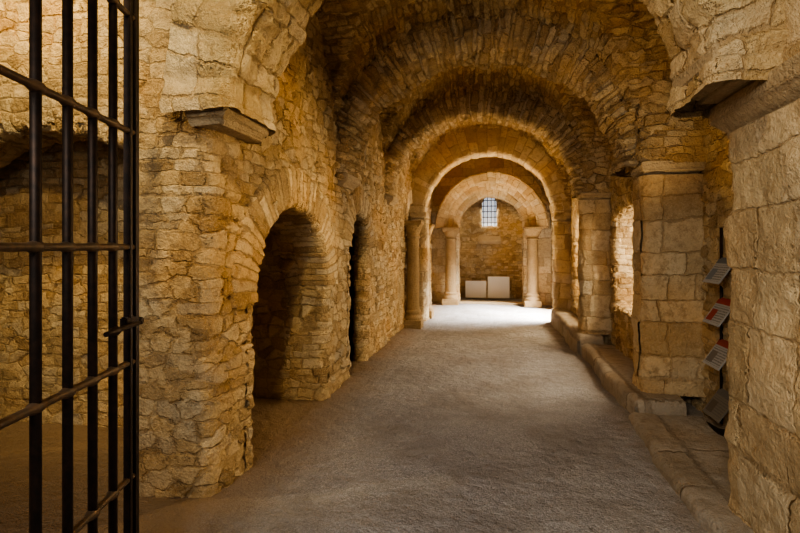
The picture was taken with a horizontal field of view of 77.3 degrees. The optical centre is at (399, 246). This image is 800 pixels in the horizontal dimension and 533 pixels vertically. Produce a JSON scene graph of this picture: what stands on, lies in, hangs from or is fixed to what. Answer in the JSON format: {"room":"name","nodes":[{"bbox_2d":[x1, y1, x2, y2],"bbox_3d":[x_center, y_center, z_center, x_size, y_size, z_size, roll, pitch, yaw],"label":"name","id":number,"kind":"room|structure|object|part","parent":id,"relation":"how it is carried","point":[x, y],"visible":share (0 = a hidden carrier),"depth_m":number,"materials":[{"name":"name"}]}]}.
{"room":"church","nodes":[
{"label":"church","id":0,"kind":"room"},
{"bbox_2d":[0,0,432,498],"bbox_3d":[-2.300,-0.725,6.970,3.504,5.050,15.850,0,0,11],"label":"wall","id":1,"kind":"structure","parent":0,"point":[203,360],"depth_m":3.97,"materials":[{"name":"beige stone"}]},
{"bbox_2d":[185,107,268,143],"bbox_3d":[-1.123,-0.800,3.302,0.281,0.129,0.614,0,0,11],"label":"corbel","id":2,"kind":"object","parent":1,"relation":"attached to","point":[228,120],"visible":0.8,"depth_m":3.13,"materials":[{"name":"stone"}]},
{"bbox_2d":[228,165,337,307],"bbox_3d":[-1.082,-0.134,4.528,0.300,1.092,2.220,0,0,11],"label":"stone arch","id":3,"kind":"object","parent":1,"relation":"attached to","point":[308,211],"visible":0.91,"depth_m":4.34,"materials":[{"name":"beige stone"}]},
{"bbox_2d":[338,173,359,190],"bbox_3d":[-0.637,-0.770,5.952,0.196,0.147,0.546,0,0,11],"label":"corbel","id":4,"kind":"object","parent":1,"relation":"attached to","point":[350,182],"visible":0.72,"depth_m":5.84,"materials":[{"name":"stone"}]},
{"bbox_2d":[341,186,373,246],"bbox_3d":[-0.597,-0.389,6.594,0.110,0.782,1.419,0,0,11],"label":"stone arch","id":5,"kind":"object","parent":1,"relation":"attached to","point":[363,215],"visible":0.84,"depth_m":6.64,"materials":[{"name":"beige stone"}]},
{"bbox_2d":[385,195,398,205],"bbox_3d":[-0.170,-0.770,8.375,0.219,0.148,0.468,0,0,11],"label":"corbel","id":6,"kind":"object","parent":1,"relation":"attached to","point":[392,200],"visible":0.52,"depth_m":8.19,"materials":[{"name":"stone"}]},
{"bbox_2d":[405,189,412,220],"bbox_3d":[0.082,-0.823,10.770,0.280,0.793,1.540,0,0,11],"label":"stone arch","id":7,"kind":"object","parent":1,"relation":"attached to","point":[409,193],"visible":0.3,"depth_m":10.39,"materials":[{"name":"beige stone"}]},
{"bbox_2d":[159,0,788,135],"bbox_3d":[0.345,-1.702,3.049,3.496,1.789,0.638,0,0,11],"label":"stone arch","id":8,"kind":"object","parent":1,"relation":"attached to","point":[220,53],"depth_m":2.95,"materials":[{"name":"beige stone"}]},
{"bbox_2d":[335,9,639,179],"bbox_3d":[0.898,-1.804,5.672,4.354,2.072,0.512,0,0,11],"label":"stone arch","id":9,"kind":"object","parent":1,"relation":"attached to","point":[509,40],"depth_m":5.45,"materials":[{"name":"brown stone"}]},
{"bbox_2d":[408,125,570,214],"bbox_3d":[1.883,-1.647,10.737,3.938,1.910,0.417,0,0,11],"label":"stone arch","id":10,"kind":"object","parent":1,"relation":"attached to","point":[499,142],"depth_m":10.54,"materials":[{"name":"beige stone"}]},
{"bbox_2d":[384,83,610,197],"bbox_3d":[1.275,-1.761,8.104,4.257,1.982,0.434,0,0,11],"label":"stone arch","id":11,"kind":"object","parent":1,"relation":"attached to","point":[518,111],"depth_m":7.85,"materials":[{"name":"brown stone"}]},
{"bbox_2d":[0,297,707,532],"bbox_3d":[1.285,1.592,7.481,10.560,0.097,18.780,0,0,11],"label":"floor","id":12,"kind":"structure","parent":0,"point":[478,418],"depth_m":3.82,"materials":[{"name":"grey concrete"}]},
{"bbox_2d":[0,0,143,532],"bbox_3d":[-1.127,0.050,1.648,0.095,3.100,1.228,0,0,-5],"label":"iron gate","id":13,"kind":"object","parent":12,"relation":"on","point":[130,322],"visible":1,"depth_m":1.87,"materials":[{"name":"black metal"}]},
{"bbox_3d":[-1.138,-0.500,1.631,0.046,0.046,1.150,0,0,-3],"label":"rail","id":14,"kind":"part","parent":13,"relation":"part of","materials":[{"name":"metal"}]},
{"bbox_3d":[-1.138,0.000,1.631,0.046,0.046,1.150,0,0,-3],"label":"rail","id":15,"kind":"part","parent":13,"relation":"part of","materials":[{"name":"metal"}]},
{"bbox_3d":[-1.138,0.500,1.631,0.046,0.046,1.150,0,0,-3],"label":"rail","id":16,"kind":"part","parent":13,"relation":"part of","materials":[{"name":"metal"}]},
{"bbox_3d":[-1.138,1.000,1.631,0.046,0.046,1.150,0,0,-3],"label":"rail","id":17,"kind":"part","parent":13,"relation":"part of","materials":[{"name":"metal"}]},
{"bbox_3d":[-1.138,-1.000,1.631,0.046,0.046,1.150,0,0,-3],"label":"rail","id":18,"kind":"part","parent":13,"relation":"part of","materials":[{"name":"metal"}]},
{"bbox_2d":[403,220,423,328],"bbox_3d":[0.257,0.546,9.974,0.404,2.137,0.406,0,0,11],"label":"stone column","id":19,"kind":"structure","parent":12,"relation":"on","point":[413,319],"depth_m":9.86,"materials":[{"name":"beige stone"}]},
{"bbox_2d":[410,213,429,320],"bbox_3d":[0.426,0.428,11.011,0.380,2.344,0.455,0,0,11],"label":"stone pier","id":20,"kind":"object","parent":12,"relation":"on","point":[424,245],"visible":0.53,"depth_m":10.77,"materials":[{"name":"stone"}]},
{"bbox_2d":[429,224,434,318],"bbox_3d":[0.568,0.545,11.452,0.406,2.138,0.405,0,0,11],"label":"stone column","id":21,"kind":"structure","parent":12,"relation":"on","point":[431,226],"depth_m":11.37,"materials":[{"name":"beige stone"}]},
{"bbox_2d":[441,227,459,304],"bbox_3d":[1.413,0.536,13.960,0.485,2.155,0.481,0,0,11],"label":"stone column","id":22,"kind":"structure","parent":12,"relation":"on","point":[450,297],"depth_m":13.82,"materials":[{"name":"beige stone"}]},
{"bbox_2d":[456,233,459,300],"bbox_3d":[1.538,0.528,14.454,0.311,2.144,0.507,0,0,11],"label":"stone pier","id":23,"kind":"object","parent":12,"relation":"on","point":[458,234],"visible":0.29,"depth_m":14.19,"materials":[{"name":"stone"}]},
{"bbox_2d":[465,281,486,297],"bbox_3d":[2.362,1.320,15.591,0.660,0.536,0.101,0,0,11],"label":"display board","id":24,"kind":"object","parent":12,"relation":"on","point":[473,289],"visible":1,"depth_m":15.58,"materials":[{"name":"white"}]},
{"bbox_2d":[487,276,509,298],"bbox_3d":[3.050,1.250,15.462,0.680,0.675,0.120,0,0,11],"label":"display board","id":25,"kind":"object","parent":12,"relation":"on","point":[497,286],"visible":1,"depth_m":15.45,"materials":[{"name":"white"}]},
{"bbox_2d":[522,233,526,302],"bbox_3d":[3.634,0.529,14.061,0.287,2.143,0.501,0,0,11],"label":"stone pier","id":26,"kind":"object","parent":12,"relation":"on","point":[524,241],"visible":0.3,"depth_m":13.85,"materials":[{"name":"stone"}]},
{"bbox_2d":[523,227,542,307],"bbox_3d":[3.596,0.536,13.549,0.487,2.154,0.484,0,0,11],"label":"stone column","id":27,"kind":"structure","parent":12,"relation":"on","point":[532,299],"depth_m":13.41,"materials":[{"name":"beige stone"}]},
{"bbox_2d":[446,183,536,226],"bbox_3d":[2.541,-1.162,14.002,2.540,1.295,0.340,0,0,11],"label":"stone arch","id":28,"kind":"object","parent":27,"relation":"on","point":[493,186],"depth_m":13.80,"materials":[{"name":"beige stone"}]},
{"bbox_2d":[551,308,603,355],"bbox_3d":[3.115,1.488,9.055,0.365,0.305,3.450,0,0,11],"label":"stone ledge","id":29,"kind":"object","parent":12,"relation":"on","point":[565,322],"visible":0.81,"depth_m":8.22,"materials":[{"name":"beige stone"}]},
{"bbox_2d":[551,215,570,310],"bbox_3d":[3.392,0.321,10.455,0.394,1.977,0.449,0,0,11],"label":"stone pier","id":30,"kind":"object","parent":29,"relation":"on","point":[561,243],"visible":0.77,"depth_m":10.25,"materials":[{"name":"stone"}]},
{"bbox_2d":[576,192,612,334],"bbox_3d":[2.969,0.239,7.642,0.484,2.142,0.375,0,0,11],"label":"stone pier","id":31,"kind":"object","parent":29,"relation":"on","point":[594,209],"visible":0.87,"depth_m":7.48,"materials":[{"name":"stone"}]},
{"bbox_2d":[581,343,686,415],"bbox_3d":[2.648,1.548,5.984,0.466,0.185,2.700,0,0,11],"label":"stone ledge","id":32,"kind":"object","parent":12,"relation":"on","point":[615,370],"visible":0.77,"depth_m":5.35,"materials":[{"name":"beige stone"}]},
{"bbox_2d":[630,161,705,396],"bbox_3d":[2.690,0.297,5.042,0.597,2.265,0.475,0,0,11],"label":"stone pier","id":33,"kind":"object","parent":32,"relation":"on","point":[666,318],"visible":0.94,"depth_m":4.84,"materials":[{"name":"stone"}]},
{"bbox_2d":[628,412,753,532],"bbox_3d":[2.182,1.610,2.942,0.780,0.060,3.390,0,0,11],"label":"stone kerb","id":34,"kind":"object","parent":12,"relation":"on","point":[686,451],"visible":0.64,"depth_m":3.62,"materials":[{"name":"beige stone"}]},
{"bbox_2d":[702,228,730,435],"bbox_3d":[2.721,0.698,4.250,0.158,1.735,0.340,0,0,11],"label":"stand","id":35,"kind":"object","parent":34,"relation":"on","point":[717,407],"visible":0.66,"depth_m":4.27,"materials":[{"name":"metal"}]},
{"bbox_3d":[2.717,0.910,4.251,0.010,0.260,0.320,34,6,9],"label":"panel","id":36,"kind":"part","parent":35,"relation":"part of","materials":[{"name":"white paper"}]},
{"bbox_3d":[2.717,1.340,4.251,0.010,0.260,0.320,34,6,9],"label":"panel","id":37,"kind":"part","parent":35,"relation":"part of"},
{"bbox_3d":[2.717,0.550,4.251,0.010,0.260,0.320,34,6,9],"label":"panel","id":38,"kind":"part","parent":35,"relation":"part of","materials":[{"name":"white paper"}]},
{"bbox_3d":[2.717,0.200,4.251,0.010,0.260,0.320,34,6,9],"label":"panel","id":39,"kind":"part","parent":35,"relation":"part of","materials":[{"name":"grey paper"}]},
{"bbox_3d":[2.812,0.698,4.376,0.026,1.735,0.026,0,0,11],"label":"post","id":40,"kind":"part","parent":35,"relation":"part of","materials":[{"name":"metal"}]},
{"bbox_2d":[709,52,799,532],"bbox_3d":[2.143,0.348,2.448,0.703,2.423,1.234,0,0,11],"label":"stone pier","id":41,"kind":"object","parent":34,"relation":"on","point":[760,121],"visible":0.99,"depth_m":2.56,"materials":[{"name":"stone"}]},
{"bbox_2d":[672,43,754,103],"bbox_3d":[1.793,-0.941,2.767,0.348,0.164,0.586,0,0,11],"label":"corbel","id":42,"kind":"object","parent":41,"relation":"on","point":[715,92],"visible":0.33,"depth_m":2.77,"materials":[{"name":"stone"}]},
{"bbox_2d":[458,198,524,298],"bbox_3d":[2.831,-0.325,15.326,2.800,3.950,1.970,0,0,11],"label":"wall","id":43,"kind":"structure","parent":0,"point":[477,261],"depth_m":15.83,"materials":[{"name":"beige stone"}]},
{"bbox_2d":[482,198,496,225],"bbox_3d":[2.897,-1.139,16.218,0.660,1.179,0.171,0,0,11],"label":"window","id":44,"kind":"structure","parent":43,"relation":"in","point":[489,205],"depth_m":16.28,"materials":[{"name":"white glass"}]},
{"bbox_2d":[478,234,500,243],"bbox_3d":[2.833,-0.366,15.876,0.720,0.529,0.347,0,0,11],"label":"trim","id":45,"kind":"structure","parent":43,"relation":"attached to","point":[486,239],"depth_m":15.75,"materials":[{"name":"stone"}]},
{"bbox_2d":[459,301,523,304],"bbox_3d":[2.578,1.592,14.193,1.866,0.069,0.358,0,0,11],"label":"step","id":46,"kind":"structure","parent":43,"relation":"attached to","point":[464,302],"depth_m":14.07,"materials":[{"name":"stone"}]},
{"bbox_2d":[453,189,529,228],"bbox_3d":[2.592,-1.084,14.272,2.220,1.132,0.490,0,0,11],"label":"stone arch","id":47,"kind":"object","parent":43,"relation":"attached to","point":[501,195],"depth_m":14.02,"materials":[{"name":"beige stone"}]},
{"bbox_2d":[432,157,551,304],"bbox_3d":[2.544,-0.800,14.072,3.800,4.900,0.001,0,0,11],"label":"wall","id":48,"kind":"structure","parent":0,"point":[460,172],"depth_m":14.07,"materials":[{"name":"beige stone"}]},
{"bbox_2d":[317,0,669,201],"bbox_3d":[1.788,-1.874,8.694,4.500,1.844,11.050,0,0,11],"label":"ceiling","id":49,"kind":"structure","parent":0,"point":[625,36],"depth_m":5.29,"materials":[{"name":"brown stone"}]},
{"bbox_2d":[550,118,733,425],"bbox_3d":[3.118,-0.725,5.976,0.658,5.050,15.910,0,0,10],"label":"wall","id":50,"kind":"structure","parent":0,"point":[718,194],"depth_m":4.77,"materials":[{"name":"beige stone"}]},
{"bbox_2d":[435,171,548,228],"bbox_3d":[2.521,-1.265,13.893,2.960,1.510,0.560,0,0,11],"label":"stone arch","id":51,"kind":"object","parent":50,"relation":"attached to","point":[537,205],"depth_m":13.58,"materials":[{"name":"beige stone"}]},
{"bbox_2d":[551,172,570,216],"bbox_3d":[3.623,-1.320,10.420,0.730,1.360,0.380,0,0,11],"label":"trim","id":52,"kind":"structure","parent":50,"relation":"attached to","point":[559,207],"depth_m":10.23,"materials":[{"name":"brown stone"}]},
{"bbox_2d":[571,200,578,237],"bbox_3d":[3.446,-0.547,9.069,0.280,0.745,2.040,0,0,11],"label":"stone arch","id":53,"kind":"object","parent":50,"relation":"attached to","point":[575,221],"visible":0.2,"depth_m":9.76,"materials":[{"name":"beige stone"}]},
{"bbox_2d":[580,151,611,192],"bbox_3d":[3.149,-1.400,7.711,0.660,1.200,0.440,0,0,11],"label":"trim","id":54,"kind":"structure","parent":50,"relation":"attached to","point":[595,181],"depth_m":7.47,"materials":[{"name":"brown stone"}]},
{"bbox_2d":[625,59,705,173],"bbox_3d":[2.787,-1.405,5.164,0.630,1.190,0.620,0,0,11],"label":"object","id":55,"kind":"structure","parent":50,"relation":"attached to","point":[663,136],"depth_m":4.84,"materials":[{"name":"brown stone"}]},
{"bbox_2d":[781,0,799,61],"bbox_3d":[2.350,-2.045,2.433,0.880,2.410,0.950,0,0,11],"label":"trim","id":56,"kind":"structure","parent":50,"relation":"attached to","point":[792,7],"depth_m":2.34,"materials":[{"name":"beige stone"}]}
]}

